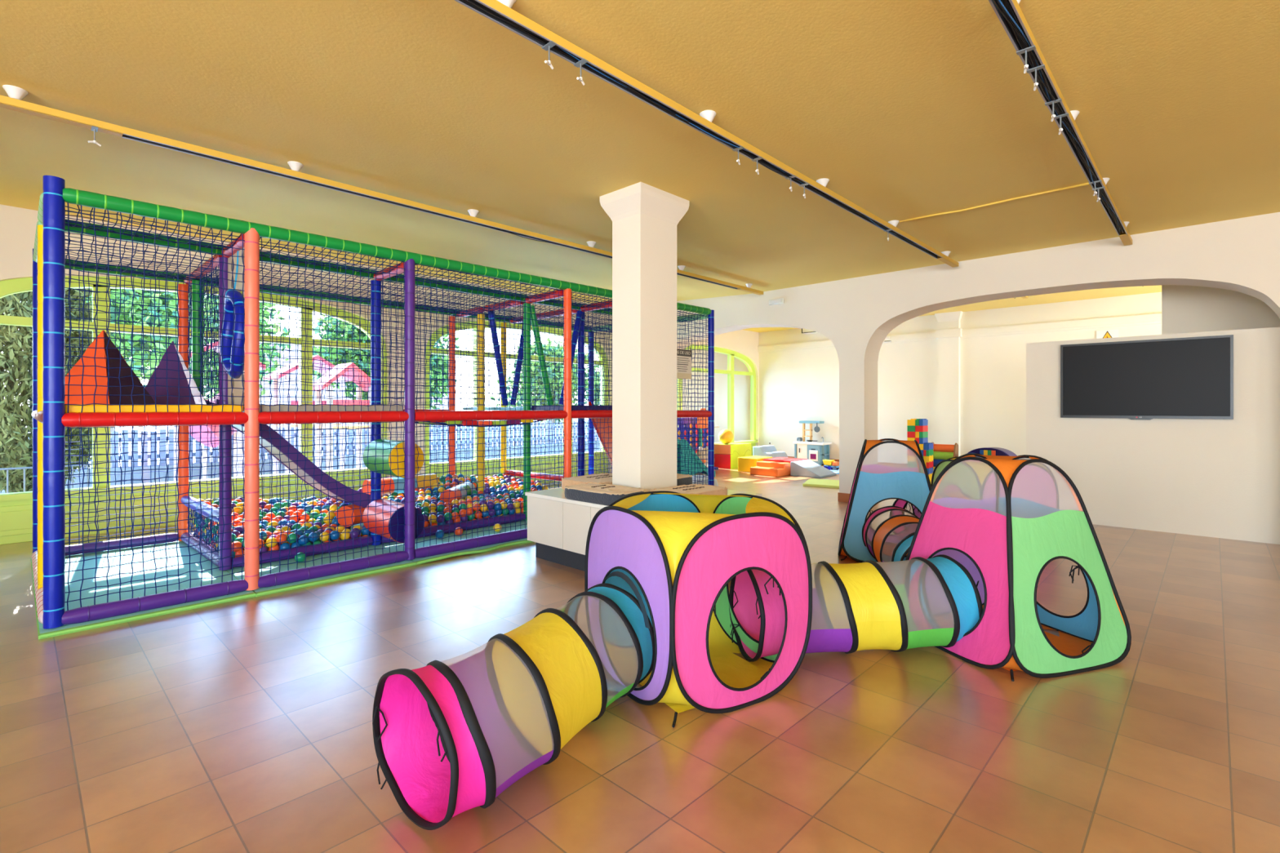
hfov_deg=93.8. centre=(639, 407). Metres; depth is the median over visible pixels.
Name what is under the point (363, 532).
ball
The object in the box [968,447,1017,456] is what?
tub
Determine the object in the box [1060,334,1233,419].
television
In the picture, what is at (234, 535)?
ball
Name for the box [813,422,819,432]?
pan
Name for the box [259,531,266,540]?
ball
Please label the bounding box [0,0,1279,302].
ceiling
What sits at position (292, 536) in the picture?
ball
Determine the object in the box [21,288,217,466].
tree
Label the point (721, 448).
block
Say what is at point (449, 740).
tunnel
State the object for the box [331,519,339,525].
ball
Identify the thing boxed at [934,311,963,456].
pilaster
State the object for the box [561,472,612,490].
floor cushion
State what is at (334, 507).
ball
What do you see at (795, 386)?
wall
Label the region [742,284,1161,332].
ceiling
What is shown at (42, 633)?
floor mat
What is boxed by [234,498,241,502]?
ball
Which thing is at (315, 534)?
ball
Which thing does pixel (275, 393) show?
playhouse
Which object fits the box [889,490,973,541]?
tunnel
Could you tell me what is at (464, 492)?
foam roller
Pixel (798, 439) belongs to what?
toaster
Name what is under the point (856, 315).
wall
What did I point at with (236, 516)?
ball
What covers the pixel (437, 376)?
tree
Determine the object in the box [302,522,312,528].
ball
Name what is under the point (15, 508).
window
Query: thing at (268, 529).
ball
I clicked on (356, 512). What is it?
foam roller
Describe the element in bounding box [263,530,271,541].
ball
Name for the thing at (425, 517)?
ball
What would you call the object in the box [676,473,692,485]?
floor cushion
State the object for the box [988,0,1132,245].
track light
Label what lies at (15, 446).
hedge
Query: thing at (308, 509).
ball
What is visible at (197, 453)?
picket fence
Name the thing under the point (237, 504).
ball
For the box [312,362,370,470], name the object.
playhouse
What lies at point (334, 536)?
ball
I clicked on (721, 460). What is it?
block
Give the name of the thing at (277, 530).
ball
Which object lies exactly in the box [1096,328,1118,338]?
warning sign
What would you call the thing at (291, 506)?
ball
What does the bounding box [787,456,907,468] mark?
baseboard
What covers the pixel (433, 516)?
ball
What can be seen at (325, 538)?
ball
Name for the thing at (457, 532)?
ball
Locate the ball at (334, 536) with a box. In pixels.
[329,530,339,540]
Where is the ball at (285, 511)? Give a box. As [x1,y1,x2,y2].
[277,507,287,513]
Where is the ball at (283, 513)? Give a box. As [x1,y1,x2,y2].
[275,511,285,516]
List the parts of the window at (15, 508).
sill panel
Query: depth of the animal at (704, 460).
11.26 m
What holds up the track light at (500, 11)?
hanging from the ceiling at (908, 108)
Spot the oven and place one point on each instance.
(813, 453)
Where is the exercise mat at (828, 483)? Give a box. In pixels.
[802,478,839,488]
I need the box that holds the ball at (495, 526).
[493,523,502,532]
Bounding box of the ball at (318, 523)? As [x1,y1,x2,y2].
[313,521,322,527]
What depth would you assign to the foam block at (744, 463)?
12.02 m
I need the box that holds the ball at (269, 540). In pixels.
[265,537,277,547]
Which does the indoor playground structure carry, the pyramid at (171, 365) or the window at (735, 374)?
the pyramid at (171, 365)
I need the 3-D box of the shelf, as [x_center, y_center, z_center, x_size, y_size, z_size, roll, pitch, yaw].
[3.880,0.600,13.857,0.210,0.160,0.100,0,0,44]
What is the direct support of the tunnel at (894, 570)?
on the floor
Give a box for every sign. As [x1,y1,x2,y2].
[676,346,691,379]
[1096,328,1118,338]
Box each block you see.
[714,442,751,456]
[714,449,751,469]
[737,455,772,472]
[763,457,808,462]
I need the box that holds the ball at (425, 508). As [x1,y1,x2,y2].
[421,506,428,512]
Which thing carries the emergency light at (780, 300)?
attached to the wall at (856, 315)
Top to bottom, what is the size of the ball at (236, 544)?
0.084 m
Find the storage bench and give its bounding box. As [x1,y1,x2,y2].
[524,488,762,571]
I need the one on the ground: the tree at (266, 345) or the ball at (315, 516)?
the tree at (266, 345)
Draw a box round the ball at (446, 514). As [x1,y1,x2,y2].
[444,512,452,520]
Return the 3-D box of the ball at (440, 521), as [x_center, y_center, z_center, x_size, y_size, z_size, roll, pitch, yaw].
[-2.028,1.134,6.083,0.084,0.084,0.084,0,0,44]
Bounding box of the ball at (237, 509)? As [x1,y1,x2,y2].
[231,506,242,514]
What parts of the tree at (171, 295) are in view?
crown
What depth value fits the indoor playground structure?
4.97 m
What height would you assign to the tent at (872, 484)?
1.018 m
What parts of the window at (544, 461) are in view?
sill panel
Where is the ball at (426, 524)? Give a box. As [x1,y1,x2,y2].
[424,520,428,527]
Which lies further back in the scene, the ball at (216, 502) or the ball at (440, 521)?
the ball at (440, 521)
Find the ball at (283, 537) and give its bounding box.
[275,533,287,543]
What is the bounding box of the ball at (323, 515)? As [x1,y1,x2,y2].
[319,513,326,517]
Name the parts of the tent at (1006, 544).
panel, panel, floor panel, panel, panel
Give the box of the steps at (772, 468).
[750,461,790,476]
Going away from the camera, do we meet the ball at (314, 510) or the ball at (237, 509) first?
the ball at (237, 509)
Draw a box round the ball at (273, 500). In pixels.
[268,498,276,504]
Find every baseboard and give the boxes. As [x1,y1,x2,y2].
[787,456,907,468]
[837,492,849,502]
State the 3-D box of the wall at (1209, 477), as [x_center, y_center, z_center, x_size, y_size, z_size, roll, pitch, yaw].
[6.322,0.270,5.514,4.700,2.060,0.150,0,0,44]
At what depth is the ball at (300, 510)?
5.88 m
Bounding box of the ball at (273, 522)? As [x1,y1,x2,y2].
[267,520,278,528]
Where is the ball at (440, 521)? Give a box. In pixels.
[437,514,444,523]
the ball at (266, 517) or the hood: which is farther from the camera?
the hood
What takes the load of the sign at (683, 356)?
hanging from the indoor playground structure
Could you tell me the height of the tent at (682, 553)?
0.844 m
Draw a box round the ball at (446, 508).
[443,506,451,513]
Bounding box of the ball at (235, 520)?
[231,519,240,526]
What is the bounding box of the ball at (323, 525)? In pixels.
[320,524,329,529]
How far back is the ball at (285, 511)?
5.84 m
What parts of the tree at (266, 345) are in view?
crown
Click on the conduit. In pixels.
(1084, 184)
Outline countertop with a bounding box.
[793,440,831,444]
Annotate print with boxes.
[586,474,612,478]
[591,484,615,488]
[672,485,704,490]
[979,449,995,455]
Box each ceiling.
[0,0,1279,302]
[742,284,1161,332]
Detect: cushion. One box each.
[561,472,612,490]
[564,483,644,505]
[650,484,727,495]
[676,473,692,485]
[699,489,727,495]
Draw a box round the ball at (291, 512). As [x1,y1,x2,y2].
[285,510,293,515]
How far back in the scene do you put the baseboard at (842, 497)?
8.21 m
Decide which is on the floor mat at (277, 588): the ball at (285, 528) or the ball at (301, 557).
the ball at (301, 557)
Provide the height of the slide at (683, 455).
0.730 m
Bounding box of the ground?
[26,418,588,466]
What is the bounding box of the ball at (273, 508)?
[269,506,278,513]
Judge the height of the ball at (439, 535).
0.084 m
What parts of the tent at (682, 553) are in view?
panel, panel, floor panel, panel, panel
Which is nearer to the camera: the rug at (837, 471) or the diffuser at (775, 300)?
the diffuser at (775, 300)
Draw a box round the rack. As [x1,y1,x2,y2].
[933,442,958,471]
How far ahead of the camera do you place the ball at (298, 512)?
5.79 m
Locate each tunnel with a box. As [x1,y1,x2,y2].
[372,571,654,830]
[728,555,982,662]
[862,506,978,586]
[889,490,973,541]
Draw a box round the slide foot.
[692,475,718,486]
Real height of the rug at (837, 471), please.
0.007 m
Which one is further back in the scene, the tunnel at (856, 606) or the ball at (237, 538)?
the ball at (237, 538)
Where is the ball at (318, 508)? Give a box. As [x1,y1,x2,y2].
[313,506,322,511]
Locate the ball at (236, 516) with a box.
[231,514,237,520]
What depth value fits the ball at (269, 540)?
4.97 m
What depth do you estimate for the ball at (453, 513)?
6.17 m
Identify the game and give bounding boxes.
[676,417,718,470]
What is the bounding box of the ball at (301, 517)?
[299,513,309,521]
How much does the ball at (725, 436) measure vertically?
0.320 m
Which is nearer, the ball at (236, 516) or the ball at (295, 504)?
the ball at (236, 516)
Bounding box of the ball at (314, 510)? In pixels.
[310,509,319,515]
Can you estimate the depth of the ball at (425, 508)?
6.18 m
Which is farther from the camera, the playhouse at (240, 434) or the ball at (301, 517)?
the playhouse at (240, 434)
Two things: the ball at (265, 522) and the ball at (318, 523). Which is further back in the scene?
the ball at (318, 523)
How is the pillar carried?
on the floor
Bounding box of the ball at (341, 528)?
[335,524,345,531]
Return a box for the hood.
[799,420,824,423]
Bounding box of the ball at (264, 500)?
[259,498,268,504]
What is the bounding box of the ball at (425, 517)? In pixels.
[422,515,428,521]
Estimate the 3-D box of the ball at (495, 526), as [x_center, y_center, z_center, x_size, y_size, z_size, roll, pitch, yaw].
[-1.461,1.236,6.136,0.084,0.084,0.084,0,0,44]
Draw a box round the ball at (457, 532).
[454,527,462,535]
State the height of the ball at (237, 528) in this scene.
0.084 m
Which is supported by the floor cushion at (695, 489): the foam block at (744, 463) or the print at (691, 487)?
the print at (691, 487)
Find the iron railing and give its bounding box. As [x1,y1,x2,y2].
[0,464,92,493]
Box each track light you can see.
[0,84,763,294]
[454,0,959,266]
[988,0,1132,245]
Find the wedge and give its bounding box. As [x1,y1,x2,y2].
[790,459,836,478]
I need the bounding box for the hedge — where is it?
[0,288,92,493]
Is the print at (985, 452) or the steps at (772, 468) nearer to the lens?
the print at (985, 452)
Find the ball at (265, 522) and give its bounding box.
[259,520,268,526]
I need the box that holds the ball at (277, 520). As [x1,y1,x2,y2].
[269,517,279,523]
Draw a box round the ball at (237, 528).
[233,526,243,533]
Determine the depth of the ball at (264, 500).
6.00 m
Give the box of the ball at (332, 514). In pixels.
[326,511,335,518]
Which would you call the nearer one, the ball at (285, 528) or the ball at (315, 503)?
the ball at (285, 528)
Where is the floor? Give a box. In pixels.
[0,465,1279,852]
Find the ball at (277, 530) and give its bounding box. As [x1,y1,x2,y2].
[273,528,284,532]
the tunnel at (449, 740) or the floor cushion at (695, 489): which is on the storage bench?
the floor cushion at (695, 489)
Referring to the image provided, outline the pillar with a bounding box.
[600,182,689,492]
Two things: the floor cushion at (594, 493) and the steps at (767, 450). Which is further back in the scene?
the steps at (767, 450)
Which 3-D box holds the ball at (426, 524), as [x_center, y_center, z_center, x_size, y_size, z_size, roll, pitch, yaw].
[-2.151,1.169,5.960,0.084,0.084,0.084,0,0,44]
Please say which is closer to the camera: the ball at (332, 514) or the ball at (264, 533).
the ball at (264, 533)
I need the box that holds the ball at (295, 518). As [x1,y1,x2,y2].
[289,515,298,522]
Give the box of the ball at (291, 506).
[288,505,297,511]
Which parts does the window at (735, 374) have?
sill panel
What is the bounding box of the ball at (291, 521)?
[287,520,296,524]
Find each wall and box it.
[0,204,759,477]
[0,440,599,493]
[676,212,1279,493]
[759,292,1161,463]
[1026,327,1279,544]
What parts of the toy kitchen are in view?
cupboard door, control panel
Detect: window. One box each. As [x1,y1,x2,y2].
[0,275,386,544]
[424,320,608,483]
[676,344,757,456]
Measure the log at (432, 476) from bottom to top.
0.200 m
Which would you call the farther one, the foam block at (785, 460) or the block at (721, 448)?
the block at (721, 448)
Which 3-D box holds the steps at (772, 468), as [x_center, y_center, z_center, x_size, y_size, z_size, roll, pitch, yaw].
[2.508,1.183,11.536,0.620,0.235,0.450,0,0,44]
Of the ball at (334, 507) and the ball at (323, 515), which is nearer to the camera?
the ball at (323, 515)
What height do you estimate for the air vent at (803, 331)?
0.125 m
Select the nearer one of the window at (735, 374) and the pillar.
the pillar
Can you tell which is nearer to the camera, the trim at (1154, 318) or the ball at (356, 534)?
the ball at (356, 534)
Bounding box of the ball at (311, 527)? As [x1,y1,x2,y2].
[308,525,318,532]
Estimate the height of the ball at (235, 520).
0.084 m
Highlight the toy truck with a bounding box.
[822,459,839,470]
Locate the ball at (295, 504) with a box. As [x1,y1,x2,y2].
[289,502,298,506]
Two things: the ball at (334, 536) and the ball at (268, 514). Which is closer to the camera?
the ball at (334, 536)
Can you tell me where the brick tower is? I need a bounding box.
[906,418,933,484]
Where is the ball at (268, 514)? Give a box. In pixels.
[265,512,275,518]
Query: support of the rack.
on the floor
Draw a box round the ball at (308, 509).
[302,505,312,513]
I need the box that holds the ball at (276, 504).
[273,502,282,509]
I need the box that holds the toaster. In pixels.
[796,437,802,441]
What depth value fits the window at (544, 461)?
9.79 m
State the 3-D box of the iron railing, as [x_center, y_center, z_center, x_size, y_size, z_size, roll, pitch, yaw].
[-7.555,1.025,5.992,0.024,0.710,3.100,0,0,44]
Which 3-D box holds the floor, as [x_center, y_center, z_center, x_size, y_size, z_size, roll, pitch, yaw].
[1.714,1.360,4.174,13.700,0.120,17.600,0,0,44]
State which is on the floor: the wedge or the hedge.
the wedge
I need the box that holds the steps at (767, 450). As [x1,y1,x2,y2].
[752,444,787,457]
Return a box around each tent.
[584,490,812,727]
[837,438,934,564]
[897,453,1131,681]
[931,456,1058,509]
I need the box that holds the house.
[215,342,448,447]
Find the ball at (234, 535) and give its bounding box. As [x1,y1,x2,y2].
[231,533,236,542]
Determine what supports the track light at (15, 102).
hanging from the ceiling at (908, 108)
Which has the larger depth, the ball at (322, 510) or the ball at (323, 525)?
the ball at (322, 510)
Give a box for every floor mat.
[31,541,255,639]
[226,545,416,596]
[350,514,533,564]
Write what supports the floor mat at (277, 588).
on the floor
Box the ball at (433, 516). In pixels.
[427,514,436,522]
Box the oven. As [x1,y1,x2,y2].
[808,448,817,461]
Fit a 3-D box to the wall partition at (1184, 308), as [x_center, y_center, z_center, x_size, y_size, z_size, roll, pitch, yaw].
[7.686,-0.285,6.035,3.650,3.170,0.150,0,0,44]
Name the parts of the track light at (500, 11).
wing knob, wing knob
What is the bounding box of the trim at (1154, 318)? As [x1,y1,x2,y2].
[757,313,1161,352]
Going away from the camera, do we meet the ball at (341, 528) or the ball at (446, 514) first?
the ball at (341, 528)
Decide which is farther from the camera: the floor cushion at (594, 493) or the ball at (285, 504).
the ball at (285, 504)
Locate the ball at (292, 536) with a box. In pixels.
[286,533,297,543]
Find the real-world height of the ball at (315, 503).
0.084 m
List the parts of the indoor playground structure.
rail, post, rail, rail, rail, rail, post, post, rail, rail, rail, rail, rail, post, post, rail, rail, rail, post, rail, ring panel, post, rail, rail, rail, rail, rail, post, rail, rail, post, rail, post, rail, rail, rail, rail, post, rail, post, rail, rail, post, rail, rail, rail, post, rail, post, post, rail, rail, rail, rail, post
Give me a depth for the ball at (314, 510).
5.92 m
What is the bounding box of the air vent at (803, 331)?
[801,328,818,333]
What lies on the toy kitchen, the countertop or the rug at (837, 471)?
the countertop
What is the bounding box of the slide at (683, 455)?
[676,439,715,476]
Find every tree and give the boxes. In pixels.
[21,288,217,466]
[164,294,291,458]
[312,315,434,444]
[429,334,460,426]
[489,338,599,443]
[577,364,599,405]
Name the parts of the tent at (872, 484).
panel, floor panel, panel, panel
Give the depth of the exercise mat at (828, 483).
9.87 m
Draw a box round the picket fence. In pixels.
[28,420,599,469]
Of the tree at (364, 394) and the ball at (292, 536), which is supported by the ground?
the tree at (364, 394)
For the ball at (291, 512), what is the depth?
5.81 m
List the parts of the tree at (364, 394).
crown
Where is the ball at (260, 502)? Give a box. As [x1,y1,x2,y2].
[259,501,266,508]
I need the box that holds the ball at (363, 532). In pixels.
[360,526,370,535]
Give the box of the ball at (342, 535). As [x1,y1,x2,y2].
[339,531,350,539]
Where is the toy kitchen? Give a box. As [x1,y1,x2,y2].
[793,420,831,465]
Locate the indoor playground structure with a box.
[31,175,714,628]
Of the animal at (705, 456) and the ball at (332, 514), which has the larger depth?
the animal at (705, 456)
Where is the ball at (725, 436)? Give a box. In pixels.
[718,429,733,444]
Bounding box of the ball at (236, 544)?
[231,541,241,551]
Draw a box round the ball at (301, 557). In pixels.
[294,552,305,563]
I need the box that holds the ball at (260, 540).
[258,538,264,548]
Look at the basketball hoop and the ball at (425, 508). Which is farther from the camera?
the basketball hoop
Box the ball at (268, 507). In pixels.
[263,503,273,511]
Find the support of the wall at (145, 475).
on the ground
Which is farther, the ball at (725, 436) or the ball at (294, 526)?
the ball at (725, 436)
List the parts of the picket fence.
fence rail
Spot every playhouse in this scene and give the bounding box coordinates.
[173,341,266,481]
[264,355,351,474]
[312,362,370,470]
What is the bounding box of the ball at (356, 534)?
[349,529,359,538]
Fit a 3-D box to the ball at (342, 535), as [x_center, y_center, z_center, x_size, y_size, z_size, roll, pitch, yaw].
[-2.668,1.162,5.414,0.084,0.084,0.084,0,0,44]
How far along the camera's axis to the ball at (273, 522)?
5.51 m
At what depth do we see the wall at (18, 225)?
7.61 m
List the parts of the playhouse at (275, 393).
corner post, corner post, panel, corner post, corner post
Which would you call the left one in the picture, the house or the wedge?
the house
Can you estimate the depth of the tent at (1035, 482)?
5.68 m
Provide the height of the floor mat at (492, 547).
0.034 m
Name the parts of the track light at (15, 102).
wing knob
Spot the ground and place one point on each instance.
(135, 428)
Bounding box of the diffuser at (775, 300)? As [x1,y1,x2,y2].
[770,298,781,303]
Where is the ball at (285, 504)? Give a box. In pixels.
[282,502,290,507]
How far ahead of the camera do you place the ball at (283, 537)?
5.02 m
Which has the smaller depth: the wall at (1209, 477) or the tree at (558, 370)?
the wall at (1209, 477)
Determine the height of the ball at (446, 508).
0.084 m
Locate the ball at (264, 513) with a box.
[259,511,266,516]
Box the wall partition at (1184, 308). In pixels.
[1161,284,1279,334]
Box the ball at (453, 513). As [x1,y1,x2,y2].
[451,511,458,519]
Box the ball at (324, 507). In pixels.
[322,504,330,511]
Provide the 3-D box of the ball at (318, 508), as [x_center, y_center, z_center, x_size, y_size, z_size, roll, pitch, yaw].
[-3.240,1.032,6.016,0.084,0.084,0.084,0,0,44]
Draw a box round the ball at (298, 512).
[292,511,302,519]
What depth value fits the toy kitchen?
13.60 m
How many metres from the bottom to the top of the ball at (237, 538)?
0.084 m
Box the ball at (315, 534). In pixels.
[308,532,319,542]
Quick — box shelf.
[802,429,813,436]
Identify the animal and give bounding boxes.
[696,445,707,462]
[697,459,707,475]
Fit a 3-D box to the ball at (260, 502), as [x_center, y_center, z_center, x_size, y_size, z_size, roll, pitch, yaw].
[-3.744,0.973,5.927,0.084,0.084,0.084,0,0,44]
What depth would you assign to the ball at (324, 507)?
6.05 m
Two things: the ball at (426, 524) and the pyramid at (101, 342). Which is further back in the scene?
the ball at (426, 524)
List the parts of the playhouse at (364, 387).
corner post, corner post, panel, corner post, corner post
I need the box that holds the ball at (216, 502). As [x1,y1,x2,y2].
[212,500,219,506]
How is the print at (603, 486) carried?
on the floor cushion at (594, 493)
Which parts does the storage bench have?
door, door, door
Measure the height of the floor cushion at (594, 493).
0.109 m
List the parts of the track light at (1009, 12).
wing knob, wing knob, wing knob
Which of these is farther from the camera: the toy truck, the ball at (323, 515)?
the toy truck
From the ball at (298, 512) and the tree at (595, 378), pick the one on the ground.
the tree at (595, 378)
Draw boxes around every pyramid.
[64,329,156,404]
[144,341,207,404]
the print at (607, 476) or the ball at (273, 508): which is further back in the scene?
the ball at (273, 508)
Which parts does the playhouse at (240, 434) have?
corner post, corner post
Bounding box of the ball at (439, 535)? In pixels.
[435,529,444,538]
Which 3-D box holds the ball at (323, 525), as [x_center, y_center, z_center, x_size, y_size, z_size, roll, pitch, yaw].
[-2.971,1.145,5.647,0.084,0.084,0.084,0,0,44]
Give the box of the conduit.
[899,182,1088,222]
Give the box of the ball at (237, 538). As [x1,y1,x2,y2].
[233,537,243,542]
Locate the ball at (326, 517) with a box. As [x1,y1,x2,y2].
[323,515,333,523]
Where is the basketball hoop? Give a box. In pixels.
[697,408,719,446]
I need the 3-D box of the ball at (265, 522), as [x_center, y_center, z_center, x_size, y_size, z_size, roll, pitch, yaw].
[-3.485,1.089,5.544,0.084,0.084,0.084,0,0,44]
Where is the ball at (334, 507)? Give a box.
[329,504,337,511]
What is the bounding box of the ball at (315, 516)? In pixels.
[309,511,319,519]
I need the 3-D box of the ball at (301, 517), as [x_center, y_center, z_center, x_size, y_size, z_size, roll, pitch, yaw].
[-3.244,1.070,5.792,0.084,0.084,0.084,0,0,44]
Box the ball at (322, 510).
[320,509,328,514]
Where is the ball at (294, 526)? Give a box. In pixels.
[291,523,302,529]
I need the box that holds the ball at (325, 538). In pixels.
[319,532,328,542]
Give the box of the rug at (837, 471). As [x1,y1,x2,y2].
[829,469,839,474]
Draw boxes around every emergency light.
[768,297,784,305]
[884,335,891,342]
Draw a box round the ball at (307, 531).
[303,530,312,534]
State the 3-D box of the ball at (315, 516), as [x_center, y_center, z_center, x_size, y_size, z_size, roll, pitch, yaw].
[-3.190,1.066,5.856,0.084,0.084,0.084,0,0,44]
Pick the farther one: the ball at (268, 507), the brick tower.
the brick tower
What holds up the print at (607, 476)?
on the floor cushion at (602, 478)
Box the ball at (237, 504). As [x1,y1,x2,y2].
[235,502,243,509]
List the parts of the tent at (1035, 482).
panel, panel, panel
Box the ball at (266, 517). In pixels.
[261,515,271,523]
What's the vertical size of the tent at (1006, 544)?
1.033 m
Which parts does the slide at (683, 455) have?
support panel, support panel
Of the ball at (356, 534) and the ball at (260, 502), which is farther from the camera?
the ball at (260, 502)
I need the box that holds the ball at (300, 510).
[297,508,304,513]
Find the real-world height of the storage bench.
0.570 m
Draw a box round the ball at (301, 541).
[297,535,309,545]
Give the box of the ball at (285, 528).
[281,525,290,531]
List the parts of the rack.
panel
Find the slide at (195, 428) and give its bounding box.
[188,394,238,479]
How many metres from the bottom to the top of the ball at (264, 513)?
0.084 m
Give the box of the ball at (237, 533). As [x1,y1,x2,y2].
[231,530,240,537]
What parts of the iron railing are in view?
handrail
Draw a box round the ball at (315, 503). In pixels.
[308,500,317,505]
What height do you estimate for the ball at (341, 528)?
0.084 m
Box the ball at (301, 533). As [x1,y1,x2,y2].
[294,531,303,535]
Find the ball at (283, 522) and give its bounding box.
[278,520,288,524]
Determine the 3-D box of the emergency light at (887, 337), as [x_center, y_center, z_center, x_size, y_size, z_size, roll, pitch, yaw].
[5.260,-1.448,12.715,0.160,0.140,0.060,0,0,44]
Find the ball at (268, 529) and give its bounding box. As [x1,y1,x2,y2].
[266,527,275,533]
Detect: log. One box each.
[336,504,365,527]
[362,473,438,495]
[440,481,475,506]

